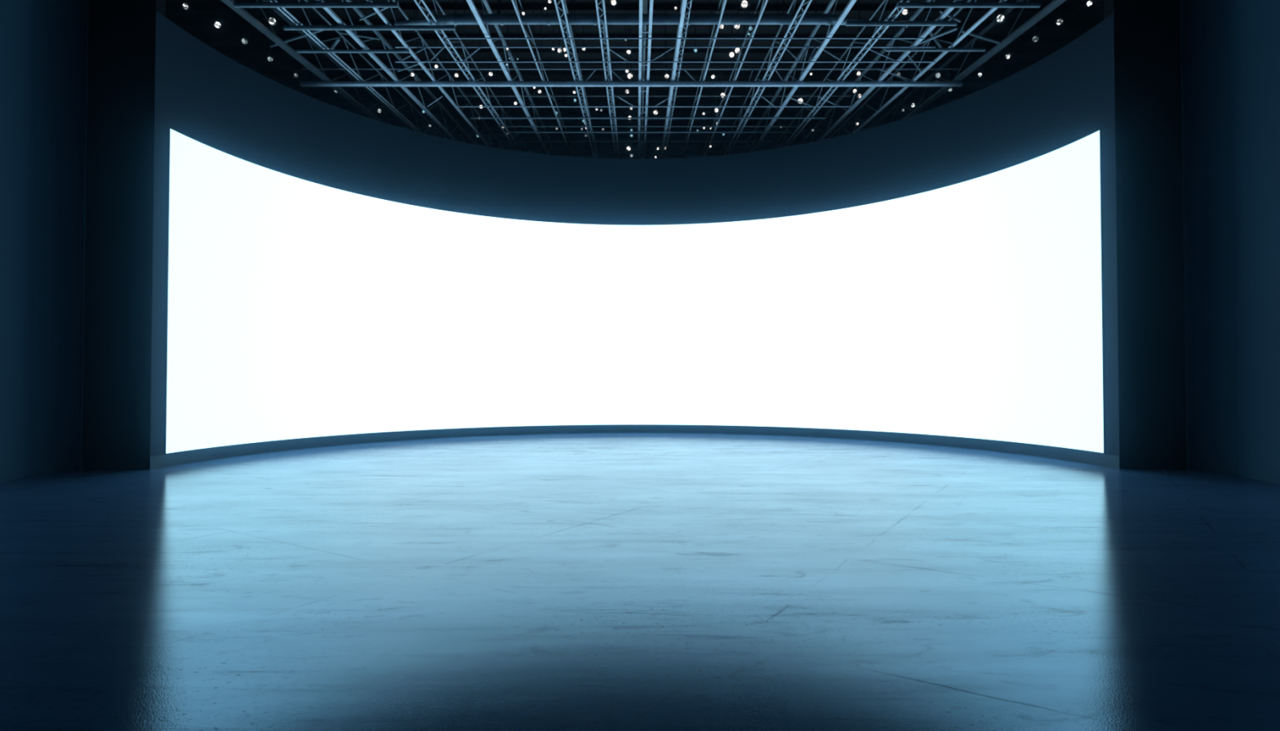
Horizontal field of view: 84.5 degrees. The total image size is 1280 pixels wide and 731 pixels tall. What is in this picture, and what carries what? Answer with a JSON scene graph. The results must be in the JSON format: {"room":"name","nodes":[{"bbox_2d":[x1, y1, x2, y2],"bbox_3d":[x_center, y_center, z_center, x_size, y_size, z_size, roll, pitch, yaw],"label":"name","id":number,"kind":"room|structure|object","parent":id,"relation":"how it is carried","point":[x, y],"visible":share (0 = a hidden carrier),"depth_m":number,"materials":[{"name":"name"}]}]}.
{"room":"studio","nodes":[
{"label":"studio","id":0,"kind":"room"},
{"bbox_2d":[0,0,88,483],"bbox_3d":[-10.043,-3.201,1.821,0.748,9.670,21.620,0,-1,0],"label":"wall","id":1,"kind":"structure","parent":0,"point":[44,43],"depth_m":11.94,"materials":[{"name":"paint"}]},
{"bbox_2d":[81,0,165,471],"bbox_3d":[-9.243,-3.003,12.609,1.115,9.688,0.350,0,-1,-10],"label":"wall","id":2,"kind":"structure","parent":0,"point":[119,216],"depth_m":12.43,"materials":[{"name":"black paint"}]},
{"bbox_2d":[150,10,1119,463],"bbox_3d":[-0.086,-2.175,16.980,17.898,8.200,8.830,0,-1,0],"label":"wall","id":3,"kind":"structure","parent":0,"point":[203,95],"depth_m":17.04,"materials":[{"name":"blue paint"}]},
{"bbox_2d":[149,425,1119,469],"bbox_3d":[-0.085,1.809,16.733,17.218,0.225,8.490,0,-1,0],"label":"baseboard","id":4,"kind":"structure","parent":3,"relation":"attached to","point":[181,458],"depth_m":17.52,"materials":[{"name":"paint"}]},
{"bbox_2d":[164,127,1105,454],"bbox_3d":[-0.086,-1.299,16.967,17.167,5.986,8.116,0,-1,0],"label":"led screen","id":5,"kind":"object","parent":3,"relation":"attached to","point":[297,308],"visible":1,"depth_m":17.85,"materials":[{"name":"white plastic"}]},
{"bbox_2d":[165,0,1104,159],"bbox_3d":[-0.058,-7.851,11.653,28.600,3.454,41.622,0,-1,0],"label":"ceiling","id":6,"kind":"structure","parent":0,"point":[1079,19],"depth_m":18.54,"materials":[{"name":"black metal"}]},
{"bbox_2d":[182,0,191,10],"bbox_3d":[-9.264,-7.557,14.378,0.152,0.633,0.180,0,-1,-21],"label":"spotlight","id":7,"kind":"object","parent":6,"relation":"hanging from","point":[185,6],"visible":1,"depth_m":14.33,"materials":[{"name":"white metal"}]},
{"bbox_2d":[213,0,222,29],"bbox_3d":[-9.077,-7.574,15.157,0.187,0.683,0.208,0,-1,0],"label":"spotlight","id":8,"kind":"object","parent":6,"relation":"hanging from","point":[217,24],"visible":1,"depth_m":15.11,"materials":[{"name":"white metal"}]},
{"bbox_2d":[240,18,248,44],"bbox_3d":[-8.869,-7.569,15.804,0.182,0.765,0.198,0,-1,0],"label":"spotlight","id":9,"kind":"object","parent":6,"relation":"hanging from","point":[244,41],"visible":1,"depth_m":15.76,"materials":[{"name":"black metal"}]},
{"bbox_2d":[266,27,274,62],"bbox_3d":[-8.618,-7.525,16.408,0.174,0.920,0.183,0,-1,0],"label":"spotlight","id":10,"kind":"object","parent":6,"relation":"hanging from","point":[269,58],"visible":0.98,"depth_m":16.39,"materials":[{"name":"black metal"}]},
{"bbox_2d":[267,0,278,26],"bbox_3d":[-7.237,-7.265,13.891,0.197,1.162,0.221,0,-1,0],"label":"spotlight","id":11,"kind":"object","parent":6,"relation":"hanging from","point":[272,20],"visible":1,"depth_m":13.83,"materials":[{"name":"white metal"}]},
{"bbox_2d":[293,34,298,78],"bbox_3d":[-8.312,-7.481,17.014,0.136,1.074,0.149,0,-1,0],"label":"spotlight","id":12,"kind":"object","parent":6,"relation":"hanging from","point":[295,75],"visible":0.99,"depth_m":17.01,"materials":[{"name":"black metal"}]},
{"bbox_2d":[220,0,421,131],"bbox_3d":[-7.434,-7.375,17.457,0.160,2.326,15.704,0,-1,0],"label":"roof truss","id":13,"kind":"object","parent":6,"relation":"hanging from","point":[242,12],"visible":0.62,"depth_m":15.80,"materials":[{"name":"black metal"}]},
{"bbox_2d":[270,30,324,47],"bbox_3d":[-6.870,-6.661,14.258,1.982,0.123,0.050,-1,-1,30],"label":"strut","id":14,"kind":"object","parent":13,"relation":"attached to","point":[315,31],"visible":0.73,"depth_m":14.28,"materials":[{"name":"metal"}]},
{"bbox_2d":[267,0,446,138],"bbox_3d":[-6.625,-7.377,17.462,0.128,2.321,15.703,0,-1,0],"label":"roof truss","id":15,"kind":"object","parent":6,"relation":"hanging from","point":[314,36],"visible":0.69,"depth_m":16.18,"materials":[{"name":"metal"}]},
{"bbox_2d":[329,36,340,49],"bbox_3d":[-6.370,-6.684,14.679,0.060,0.109,0.825,1,-1,-36],"label":"strut","id":16,"kind":"object","parent":15,"relation":"attached to","point":[338,39],"visible":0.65,"depth_m":14.56,"materials":[{"name":"metal"}]},
{"bbox_2d":[376,66,382,113],"bbox_3d":[-6.985,-7.439,18.893,0.152,1.363,0.165,0,-1,0],"label":"spotlight","id":17,"kind":"object","parent":6,"relation":"hanging from","point":[379,110],"visible":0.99,"depth_m":18.87,"materials":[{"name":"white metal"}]},
{"bbox_2d":[315,0,477,145],"bbox_3d":[-5.783,-7.375,17.466,0.085,2.326,15.704,0,-1,0],"label":"roof truss","id":18,"kind":"object","parent":6,"relation":"hanging from","point":[329,11],"visible":0.74,"depth_m":16.46,"materials":[{"name":"metal"}]},
{"bbox_2d":[339,31,379,39],"bbox_3d":[-5.657,-6.659,14.225,0.750,0.059,0.036,1,-1,-25],"label":"strut","id":19,"kind":"object","parent":18,"relation":"attached to","point":[340,33],"visible":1,"depth_m":14.24,"materials":[{"name":"metal"}]},
{"bbox_2d":[409,34,414,77],"bbox_3d":[-5.499,-7.490,17.004,0.130,1.055,0.140,0,-1,0],"label":"spotlight","id":20,"kind":"object","parent":6,"relation":"hanging from","point":[411,73],"visible":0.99,"depth_m":17.00,"materials":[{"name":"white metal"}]},
{"bbox_2d":[365,0,503,148],"bbox_3d":[-4.889,-7.367,17.470,0.076,2.341,15.706,0,-1,0],"label":"roof truss","id":21,"kind":"object","parent":6,"relation":"hanging from","point":[380,14],"visible":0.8,"depth_m":16.51,"materials":[{"name":"metal"}]},
{"bbox_2d":[233,2,399,8],"bbox_3d":[-5.814,-6.479,12.650,2.940,0.091,0.090,0,-1,0],"label":"pipe","id":22,"kind":"object","parent":21,"relation":"attached to","point":[237,5],"visible":1,"depth_m":12.61,"materials":[{"name":"metal"}]},
{"bbox_2d":[296,49,409,53],"bbox_3d":[-6.020,-6.594,14.769,2.343,0.071,0.070,0,-1,0],"label":"pipe","id":23,"kind":"object","parent":21,"relation":"attached to","point":[297,51],"visible":1,"depth_m":14.74,"materials":[{"name":"metal"}]},
{"bbox_2d":[283,25,455,30],"bbox_3d":[-5.225,-6.531,13.611,3.301,0.091,0.090,0,-1,0],"label":"pipe","id":24,"kind":"object","parent":21,"relation":"attached to","point":[285,27],"visible":1,"depth_m":13.57,"materials":[{"name":"metal"}]},
{"bbox_2d":[359,1,399,21],"bbox_3d":[-4.871,-6.598,13.113,1.235,0.091,0.036,-1,-1,37],"label":"strut","id":25,"kind":"object","parent":21,"relation":"attached to","point":[382,9],"visible":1,"depth_m":13.23,"materials":[{"name":"metal"}]},
{"bbox_2d":[397,60,426,71],"bbox_3d":[-5.137,-6.749,15.875,1.035,0.081,0.036,-1,-1,36],"label":"strut","id":26,"kind":"object","parent":21,"relation":"attached to","point":[416,64],"visible":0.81,"depth_m":15.91,"materials":[{"name":"metal"}]},
{"bbox_2d":[433,33,438,68],"bbox_3d":[-4.703,-7.411,16.257,0.114,1.131,0.127,0,-1,0],"label":"spotlight","id":27,"kind":"object","parent":6,"relation":"hanging from","point":[435,65],"visible":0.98,"depth_m":16.25,"materials":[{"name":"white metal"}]},
{"bbox_2d":[453,36,459,78],"bbox_3d":[-4.448,-7.487,17.067,0.129,1.064,0.149,0,-1,-13],"label":"spotlight","id":28,"kind":"object","parent":6,"relation":"hanging from","point":[456,75],"visible":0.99,"depth_m":17.06,"materials":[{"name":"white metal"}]},
{"bbox_2d":[413,0,528,151],"bbox_3d":[-3.996,-7.376,17.475,0.170,2.322,15.703,0,-1,0],"label":"roof truss","id":29,"kind":"object","parent":6,"relation":"hanging from","point":[428,10],"visible":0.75,"depth_m":16.22,"materials":[{"name":"metal"}]},
{"bbox_2d":[487,48,493,76],"bbox_3d":[-3.651,-7.533,17.194,0.130,0.985,0.149,0,-1,-12],"label":"spotlight","id":30,"kind":"object","parent":6,"relation":"hanging from","point":[490,73],"visible":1,"depth_m":17.17,"materials":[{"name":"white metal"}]},
{"bbox_2d":[466,0,554,155],"bbox_3d":[-3.087,-7.374,17.479,0.085,2.326,15.704,0,-1,0],"label":"roof truss","id":31,"kind":"object","parent":6,"relation":"hanging from","point":[486,32],"visible":0.84,"depth_m":16.30,"materials":[{"name":"metal"}]},
{"bbox_2d":[516,25,519,60],"bbox_3d":[-2.700,-7.346,15.576,0.049,1.188,0.057,0,-1,0],"label":"spotlight","id":32,"kind":"object","parent":6,"relation":"hanging from","point":[517,59],"visible":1,"depth_m":15.57,"materials":[{"name":"black metal"}]},
{"bbox_2d":[537,65,542,93],"bbox_3d":[-2.656,-7.661,18.712,0.125,0.895,0.147,0,-1,0],"label":"spotlight","id":33,"kind":"object","parent":6,"relation":"hanging from","point":[540,91],"visible":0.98,"depth_m":18.69,"materials":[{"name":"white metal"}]},
{"bbox_2d":[511,0,574,156],"bbox_3d":[-2.312,-7.376,17.483,0.040,2.322,15.703,0,-1,0],"label":"roof truss","id":34,"kind":"object","parent":6,"relation":"hanging from","point":[513,1],"visible":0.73,"depth_m":16.03,"materials":[{"name":"metal"}]},
{"bbox_2d":[556,25,562,53],"bbox_3d":[-1.848,-7.557,16.137,0.134,0.821,0.152,0,-1,0],"label":"spotlight","id":35,"kind":"object","parent":6,"relation":"hanging from","point":[558,50],"visible":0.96,"depth_m":16.12,"materials":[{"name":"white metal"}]},
{"bbox_2d":[553,0,598,158],"bbox_3d":[-1.486,-7.376,17.488,0.170,2.322,15.703,0,-1,0],"label":"roof truss","id":36,"kind":"object","parent":6,"relation":"hanging from","point":[563,2],"visible":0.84,"depth_m":16.13,"materials":[{"name":"metal"}]},
{"bbox_2d":[595,77,598,111],"bbox_3d":[-1.218,-7.640,19.715,0.088,1.046,0.103,0,-1,0],"label":"spotlight","id":37,"kind":"object","parent":6,"relation":"hanging from","point":[596,108],"visible":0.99,"depth_m":19.71,"materials":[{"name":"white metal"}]},
{"bbox_2d":[595,0,620,159],"bbox_3d":[-0.745,-7.376,17.491,0.170,2.322,15.703,0,-1,0],"label":"roof truss","id":38,"kind":"object","parent":6,"relation":"hanging from","point":[604,10],"visible":0.91,"depth_m":15.90,"materials":[{"name":"metal"}]},
{"bbox_2d":[609,0,617,6],"bbox_3d":[-0.483,-7.226,13.063,0.144,1.148,0.170,0,-1,0],"label":"spotlight","id":39,"kind":"object","parent":6,"relation":"hanging from","point":[613,2],"visible":1,"depth_m":13.00,"materials":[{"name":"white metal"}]},
{"bbox_2d":[624,73,630,94],"bbox_3d":[-0.323,-7.492,17.993,0.144,1.150,0.165,0,-1,0],"label":"spotlight","id":40,"kind":"object","parent":6,"relation":"hanging from","point":[627,91],"visible":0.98,"depth_m":17.93,"materials":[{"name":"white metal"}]},
{"bbox_2d":[625,120,631,151],"bbox_3d":[-0.396,-7.795,23.749,0.192,1.170,0.221,0,-1,0],"label":"spotlight","id":41,"kind":"object","parent":6,"relation":"hanging from","point":[628,148],"visible":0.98,"depth_m":23.71,"materials":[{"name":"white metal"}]},
{"bbox_2d":[626,13,631,54],"bbox_3d":[-0.243,-7.410,15.603,0.126,1.056,0.147,0,-1,0],"label":"spotlight","id":42,"kind":"object","parent":6,"relation":"hanging from","point":[628,51],"visible":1,"depth_m":15.58,"materials":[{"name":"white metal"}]},
{"bbox_2d":[626,48,634,79],"bbox_3d":[-0.243,-7.635,17.795,0.182,0.841,0.214,0,-1,0],"label":"spotlight","id":43,"kind":"object","parent":6,"relation":"hanging from","point":[628,75],"visible":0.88,"depth_m":17.75,"materials":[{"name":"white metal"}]},
{"bbox_2d":[300,29,962,86],"bbox_3d":[-0.207,-7.321,16.761,15.701,1.374,0.124,0,-1,0],"label":"truss","id":44,"kind":"object","parent":6,"relation":"hanging from","point":[479,83],"visible":0.96,"depth_m":16.70,"materials":[{"name":"metal"}]},
{"bbox_2d":[394,0,870,25],"bbox_3d":[-0.135,-7.274,13.931,9.539,1.146,0.381,0,-1,0],"label":"truss","id":45,"kind":"object","parent":6,"relation":"hanging from","point":[782,19],"visible":0.86,"depth_m":13.78,"materials":[{"name":"metal"}]},
{"bbox_2d":[426,57,850,107],"bbox_3d":[-0.035,-7.439,18.489,11.114,1.324,0.028,0,-1,0],"label":"truss","id":46,"kind":"object","parent":6,"relation":"hanging from","point":[470,96],"visible":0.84,"depth_m":18.47,"materials":[{"name":"metal"}]},
{"bbox_2d":[517,103,771,142],"bbox_3d":[0.143,-7.628,21.957,7.913,1.322,0.026,0,-1,0],"label":"pipe","id":47,"kind":"object","parent":6,"relation":"hanging from","point":[527,104],"visible":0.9,"depth_m":21.93,"materials":[{"name":"metal"}]},
{"bbox_2d":[637,0,653,159],"bbox_3d":[0.088,-7.378,17.495,0.250,2.319,15.703,0,-1,0],"label":"roof truss","id":48,"kind":"object","parent":6,"relation":"hanging from","point":[642,28],"visible":0.9,"depth_m":16.15,"materials":[{"name":"metal"}]},
{"bbox_2d":[497,86,796,127],"bbox_3d":[0.204,-7.540,20.323,8.617,1.321,0.024,0,-1,0],"label":"pipe","id":49,"kind":"object","parent":6,"relation":"hanging from","point":[509,86],"visible":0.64,"depth_m":20.30,"materials":[{"name":"metal"}]},
{"bbox_2d":[506,88,789,133],"bbox_3d":[0.231,-7.567,20.916,8.404,1.331,0.044,0,-1,0],"label":"pipe","id":50,"kind":"object","parent":6,"relation":"hanging from","point":[582,131],"visible":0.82,"depth_m":20.89,"materials":[{"name":"metal"}]},
{"bbox_2d":[470,71,826,119],"bbox_3d":[0.235,-7.489,19.494,9.839,1.331,0.044,0,-1,0],"label":"pipe","id":51,"kind":"object","parent":6,"relation":"hanging from","point":[485,117],"visible":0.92,"depth_m":19.47,"materials":[{"name":"metal"}]},
{"bbox_2d":[652,78,657,115],"bbox_3d":[0.432,-7.638,19.996,0.179,1.076,0.209,0,-1,0],"label":"spotlight","id":52,"kind":"object","parent":6,"relation":"hanging from","point":[655,111],"visible":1,"depth_m":19.96,"materials":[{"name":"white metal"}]},
{"bbox_2d":[655,120,659,150],"bbox_3d":[0.588,-7.811,23.715,0.118,1.136,0.137,0,-1,0],"label":"spotlight","id":53,"kind":"object","parent":6,"relation":"hanging from","point":[656,148],"visible":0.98,"depth_m":23.71,"materials":[{"name":"black metal"}]},
{"bbox_2d":[395,2,936,62],"bbox_3d":[0.556,-7.269,15.369,11.789,1.324,0.030,0,-1,0],"label":"truss","id":54,"kind":"object","parent":6,"relation":"hanging from","point":[416,46],"visible":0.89,"depth_m":15.35,"materials":[{"name":"metal"}]},
{"bbox_2d":[663,40,669,79],"bbox_3d":[0.643,-7.491,17.122,0.138,1.060,0.160,0,-1,0],"label":"spotlight","id":55,"kind":"object","parent":6,"relation":"hanging from","point":[666,76],"visible":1,"depth_m":17.12,"materials":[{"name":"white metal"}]},
{"bbox_2d":[660,0,692,159],"bbox_3d":[0.830,-7.379,17.499,0.168,2.316,15.703,0,-1,0],"label":"roof truss","id":56,"kind":"object","parent":6,"relation":"hanging from","point":[683,4],"visible":0.9,"depth_m":15.93,"materials":[{"name":"metal"}]},
{"bbox_2d":[444,0,924,39],"bbox_3d":[0.896,-7.201,14.121,9.605,1.322,0.026,0,-1,0],"label":"pipe","id":57,"kind":"object","parent":6,"relation":"hanging from","point":[464,37],"visible":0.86,"depth_m":14.10,"materials":[{"name":"metal"}]},
{"bbox_2d":[693,13,697,53],"bbox_3d":[1.237,-7.461,15.717,0.104,0.967,0.123,0,-1,0],"label":"spotlight","id":58,"kind":"object","parent":6,"relation":"hanging from","point":[695,50],"visible":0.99,"depth_m":15.71,"materials":[{"name":"black metal"}]},
{"bbox_2d":[680,0,726,158],"bbox_3d":[1.512,-7.376,17.503,0.040,2.322,15.703,0,-1,0],"label":"roof truss","id":59,"kind":"object","parent":6,"relation":"hanging from","point":[724,1],"visible":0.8,"depth_m":15.93,"materials":[{"name":"metal"}]},
{"bbox_2d":[710,41,715,79],"bbox_3d":[1.765,-7.495,17.145,0.123,1.054,0.143,0,-1,0],"label":"spotlight","id":60,"kind":"object","parent":6,"relation":"hanging from","point":[713,76],"visible":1,"depth_m":17.14,"materials":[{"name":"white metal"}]},
{"bbox_2d":[714,77,719,112],"bbox_3d":[2.158,-7.631,19.789,0.158,1.068,0.176,0,-1,0],"label":"spotlight","id":61,"kind":"object","parent":6,"relation":"hanging from","point":[716,109],"visible":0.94,"depth_m":19.78,"materials":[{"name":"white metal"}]},
{"bbox_2d":[720,66,726,98],"bbox_3d":[2.215,-7.613,18.764,0.172,0.992,0.196,0,-1,0],"label":"spotlight","id":62,"kind":"object","parent":6,"relation":"hanging from","point":[722,94],"visible":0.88,"depth_m":18.73,"materials":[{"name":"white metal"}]},
{"bbox_2d":[728,25,735,57],"bbox_3d":[2.111,-7.515,16.181,0.159,0.906,0.184,0,-1,0],"label":"spotlight","id":63,"kind":"object","parent":6,"relation":"hanging from","point":[731,54],"visible":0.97,"depth_m":16.15,"materials":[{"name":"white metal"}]},
{"bbox_2d":[701,0,768,156],"bbox_3d":[2.252,-7.376,17.506,0.040,2.322,15.703,0,-1,0],"label":"roof truss","id":64,"kind":"object","parent":6,"relation":"hanging from","point":[766,1],"visible":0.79,"depth_m":16.07,"materials":[{"name":"metal"}]},
{"bbox_2d":[733,0,741,30],"bbox_3d":[2.027,-7.429,14.643,0.168,0.910,0.191,0,-1,0],"label":"spotlight","id":65,"kind":"object","parent":6,"relation":"hanging from","point":[735,27],"visible":0.55,"depth_m":14.61,"materials":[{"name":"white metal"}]},
{"bbox_2d":[734,30,742,53],"bbox_3d":[2.186,-7.449,15.732,0.169,0.990,0.188,0,-1,0],"label":"spotlight","id":66,"kind":"object","parent":6,"relation":"hanging from","point":[737,51],"visible":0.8,"depth_m":15.70,"materials":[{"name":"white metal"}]},
{"bbox_2d":[740,0,750,8],"bbox_3d":[1.960,-7.227,13.127,0.185,1.150,0.201,0,-1,0],"label":"spotlight","id":67,"kind":"object","parent":6,"relation":"hanging from","point":[744,3],"visible":1,"depth_m":13.07,"materials":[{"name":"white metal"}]},
{"bbox_2d":[748,0,753,31],"bbox_3d":[2.267,-7.345,14.377,0.102,1.052,0.119,-1,-1,27],"label":"spotlight","id":68,"kind":"object","parent":6,"relation":"hanging from","point":[750,28],"visible":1,"depth_m":14.37,"materials":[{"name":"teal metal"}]},
{"bbox_2d":[720,0,812,155],"bbox_3d":[2.976,-7.376,17.510,0.170,2.322,15.703,0,-1,0],"label":"roof truss","id":69,"kind":"object","parent":6,"relation":"hanging from","point":[802,4],"visible":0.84,"depth_m":16.13,"materials":[{"name":"metal"}]},
{"bbox_2d":[795,66,803,104],"bbox_3d":[4.315,-7.575,19.007,0.194,1.090,0.226,0,-1,0],"label":"spotlight","id":70,"kind":"object","parent":6,"relation":"hanging from","point":[800,99],"visible":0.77,"depth_m":18.94,"materials":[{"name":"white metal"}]},
{"bbox_2d":[743,0,857,151],"bbox_3d":[3.801,-7.374,17.514,0.085,2.326,15.704,0,-1,0],"label":"roof truss","id":71,"kind":"object","parent":6,"relation":"hanging from","point":[851,2],"visible":0.68,"depth_m":16.33,"materials":[{"name":"metal"}]},
{"bbox_2d":[810,97,813,131],"bbox_3d":[5.263,-7.693,21.483,0.095,1.128,0.112,0,-1,0],"label":"spotlight","id":72,"kind":"object","parent":6,"relation":"hanging from","point":[812,128],"visible":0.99,"depth_m":21.47,"materials":[{"name":"black metal"}]},
{"bbox_2d":[771,0,911,149],"bbox_3d":[4.744,-7.375,17.519,0.170,2.322,15.703,0,-1,0],"label":"roof truss","id":73,"kind":"object","parent":6,"relation":"hanging from","point":[875,33],"visible":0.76,"depth_m":16.21,"materials":[{"name":"metal"}]},
{"bbox_2d":[852,53,857,93],"bbox_3d":[5.474,-7.492,17.944,0.126,1.143,0.147,0,-1,21],"label":"spotlight","id":74,"kind":"object","parent":6,"relation":"hanging from","point":[855,91],"visible":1,"depth_m":17.92,"materials":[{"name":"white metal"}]},
{"bbox_2d":[855,41,861,76],"bbox_3d":[5.316,-7.528,17.154,0.136,0.984,0.161,0,-1,0],"label":"spotlight","id":75,"kind":"object","parent":6,"relation":"hanging from","point":[858,73],"visible":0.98,"depth_m":17.13,"materials":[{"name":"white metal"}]},
{"bbox_2d":[856,66,862,98],"bbox_3d":[5.857,-7.616,18.820,0.142,0.988,0.166,0,-1,0],"label":"spotlight","id":76,"kind":"object","parent":6,"relation":"hanging from","point":[859,95],"visible":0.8,"depth_m":18.80,"materials":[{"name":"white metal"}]},
{"bbox_2d":[798,0,962,144],"bbox_3d":[5.686,-7.373,17.524,0.085,2.326,15.704,0,-1,0],"label":"roof truss","id":77,"kind":"object","parent":6,"relation":"hanging from","point":[948,11],"visible":0.63,"depth_m":16.52,"materials":[{"name":"metal"}]},
{"bbox_2d":[845,21,957,26],"bbox_3d":[4.978,-6.516,13.411,2.099,0.091,0.090,0,-1,0],"label":"pipe","id":78,"kind":"object","parent":77,"relation":"attached to","point":[847,23],"visible":1,"depth_m":13.38,"materials":[{"name":"metal"}]},
{"bbox_2d":[917,27,957,45],"bbox_3d":[6.002,-6.656,14.240,0.050,0.106,0.908,1,-1,-32],"label":"strut","id":79,"kind":"object","parent":77,"relation":"attached to","point":[955,28],"visible":0.88,"depth_m":14.19,"materials":[{"name":"metal"}]},
{"bbox_2d":[938,10,960,22],"bbox_3d":[5.870,-6.606,13.322,0.709,0.075,0.044,1,-1,-37],"label":"strut","id":80,"kind":"object","parent":77,"relation":"attached to","point":[940,11],"visible":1,"depth_m":13.34,"materials":[{"name":"metal"}]},
{"bbox_2d":[895,43,901,77],"bbox_3d":[6.316,-7.534,17.225,0.131,0.980,0.153,0,-1,0],"label":"spotlight","id":81,"kind":"object","parent":6,"relation":"hanging from","point":[898,73],"visible":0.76,"depth_m":17.20,"materials":[{"name":"black metal"}]},
{"bbox_2d":[901,67,904,111],"bbox_3d":[6.990,-7.422,18.726,0.091,1.369,0.102,0,-1,0],"label":"spotlight","id":82,"kind":"object","parent":6,"relation":"hanging from","point":[903,109],"visible":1,"depth_m":18.71,"materials":[{"name":"black metal"}]},
{"bbox_2d":[900,0,908,15],"bbox_3d":[5.057,-7.251,13.454,0.141,1.138,0.159,0,-1,0],"label":"spotlight","id":83,"kind":"object","parent":6,"relation":"hanging from","point":[905,11],"visible":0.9,"depth_m":13.41,"materials":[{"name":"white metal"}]},
{"bbox_2d":[910,57,915,107],"bbox_3d":[7.183,-7.435,18.515,0.148,1.320,0.160,0,-1,0],"label":"spotlight","id":84,"kind":"object","parent":6,"relation":"hanging from","point":[913,104],"visible":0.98,"depth_m":18.52,"materials":[{"name":"black metal"}]},
{"bbox_2d":[826,0,1007,139],"bbox_3d":[6.494,-7.366,17.528,0.076,2.341,15.706,0,-1,0],"label":"roof truss","id":85,"kind":"object","parent":6,"relation":"hanging from","point":[991,11],"visible":0.62,"depth_m":16.17,"materials":[{"name":"metal"}]},
{"bbox_2d":[906,54,921,72],"bbox_3d":[6.099,-6.733,15.667,0.036,0.122,1.429,-1,-1,34],"label":"strut","id":86,"kind":"object","parent":85,"relation":"attached to","point":[908,55],"visible":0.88,"depth_m":15.70,"materials":[{"name":"metal"}]},
{"bbox_2d":[925,26,942,52],"bbox_3d":[6.412,-7.051,15.262,0.060,0.148,1.486,-1,-1,36],"label":"strut","id":87,"kind":"object","parent":85,"relation":"attached to","point":[931,33],"visible":0.58,"depth_m":15.23,"materials":[{"name":"metal"}]},
{"bbox_2d":[884,48,985,51],"bbox_3d":[6.155,-6.585,14.682,2.076,0.071,0.070,0,-1,0],"label":"pipe","id":88,"kind":"object","parent":85,"relation":"attached to","point":[886,49],"visible":1,"depth_m":14.65,"materials":[{"name":"metal"}]},
{"bbox_2d":[896,2,1040,8],"bbox_3d":[5.899,-6.474,12.641,2.553,0.091,0.090,0,-1,0],"label":"pipe","id":89,"kind":"object","parent":85,"relation":"attached to","point":[900,5],"visible":1,"depth_m":12.60,"materials":[{"name":"metal"}]},
{"bbox_2d":[960,30,1000,44],"bbox_3d":[6.982,-6.659,14.306,1.322,0.096,0.050,1,-1,-29],"label":"strut","id":90,"kind":"object","parent":85,"relation":"attached to","point":[962,31],"visible":0.89,"depth_m":14.26,"materials":[{"name":"metal"}]},
{"bbox_2d":[935,32,942,79],"bbox_3d":[7.124,-7.426,16.826,0.176,1.152,0.188,0,-1,0],"label":"spotlight","id":91,"kind":"object","parent":6,"relation":"hanging from","point":[938,74],"visible":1,"depth_m":16.79,"materials":[{"name":"black metal"}]},
{"bbox_2d":[946,51,953,92],"bbox_3d":[7.796,-7.453,17.697,0.138,1.192,0.164,-1,-1,31],"label":"spotlight","id":92,"kind":"object","parent":6,"relation":"hanging from","point":[950,90],"visible":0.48,"depth_m":17.69,"materials":[{"name":"black metal"}]},
{"bbox_2d":[857,0,1066,132],"bbox_3d":[7.503,-7.373,17.533,0.160,2.326,15.704,0,-1,0],"label":"roof truss","id":93,"kind":"object","parent":6,"relation":"hanging from","point":[1053,5],"visible":0.62,"depth_m":15.60,"materials":[{"name":"black metal"}]},
{"bbox_2d":[977,40,982,77],"bbox_3d":[8.204,-7.480,16.999,0.126,1.062,0.147,-1,-1,28],"label":"spotlight","id":94,"kind":"object","parent":6,"relation":"hanging from","point":[980,74],"visible":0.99,"depth_m":16.98,"materials":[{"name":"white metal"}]},
{"bbox_2d":[995,8,1007,23],"bbox_3d":[7.058,-7.246,13.755,0.204,1.174,0.235,-1,-1,34],"label":"spotlight","id":95,"kind":"object","parent":6,"relation":"hanging from","point":[1001,18],"visible":1,"depth_m":13.68,"materials":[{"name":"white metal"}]},
{"bbox_2d":[1004,22,1011,59],"bbox_3d":[8.528,-7.532,16.318,0.168,0.883,0.185,0,-1,0],"label":"spotlight","id":96,"kind":"object","parent":6,"relation":"hanging from","point":[1007,55],"visible":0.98,"depth_m":16.28,"materials":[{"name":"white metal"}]},
{"bbox_2d":[1031,23,1039,43],"bbox_3d":[8.794,-7.555,15.664,0.179,0.766,0.194,0,-1,0],"label":"spotlight","id":97,"kind":"object","parent":6,"relation":"hanging from","point":[1035,38],"visible":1,"depth_m":15.62,"materials":[{"name":"black metal"}]},
{"bbox_2d":[1054,5,1063,26],"bbox_3d":[8.978,-7.585,15.078,0.168,0.641,0.198,0,-1,19],"label":"spotlight","id":98,"kind":"object","parent":6,"relation":"hanging from","point":[1060,21],"visible":1,"depth_m":15.04,"materials":[{"name":"black metal"}]},
{"bbox_2d":[1084,0,1093,7],"bbox_3d":[9.143,-7.578,14.334,0.157,0.574,0.170,0,-1,0],"label":"spotlight","id":99,"kind":"object","parent":6,"relation":"hanging from","point":[1089,3],"visible":1,"depth_m":14.29,"materials":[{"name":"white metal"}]},
{"bbox_2d":[0,432,1279,730],"bbox_3d":[-0.058,1.970,11.464,28.600,0.300,41.600,0,-1,0],"label":"floor","id":100,"kind":"structure","parent":0,"point":[613,581],"depth_m":5.35,"materials":[{"name":"concrete"}]},
{"bbox_2d":[1104,0,1186,470],"bbox_3d":[9.116,-3.001,12.702,1.115,9.688,0.350,0,-1,9],"label":"wall","id":101,"kind":"structure","parent":0,"point":[1151,327],"depth_m":12.52,"materials":[{"name":"black paint"}]},
{"bbox_2d":[1180,0,1279,484],"bbox_3d":[10.025,-3.199,1.922,0.748,9.670,21.620,0,-1,0],"label":"wall","id":102,"kind":"structure","parent":0,"point":[1230,49],"depth_m":11.91,"materials":[{"name":"paint"}]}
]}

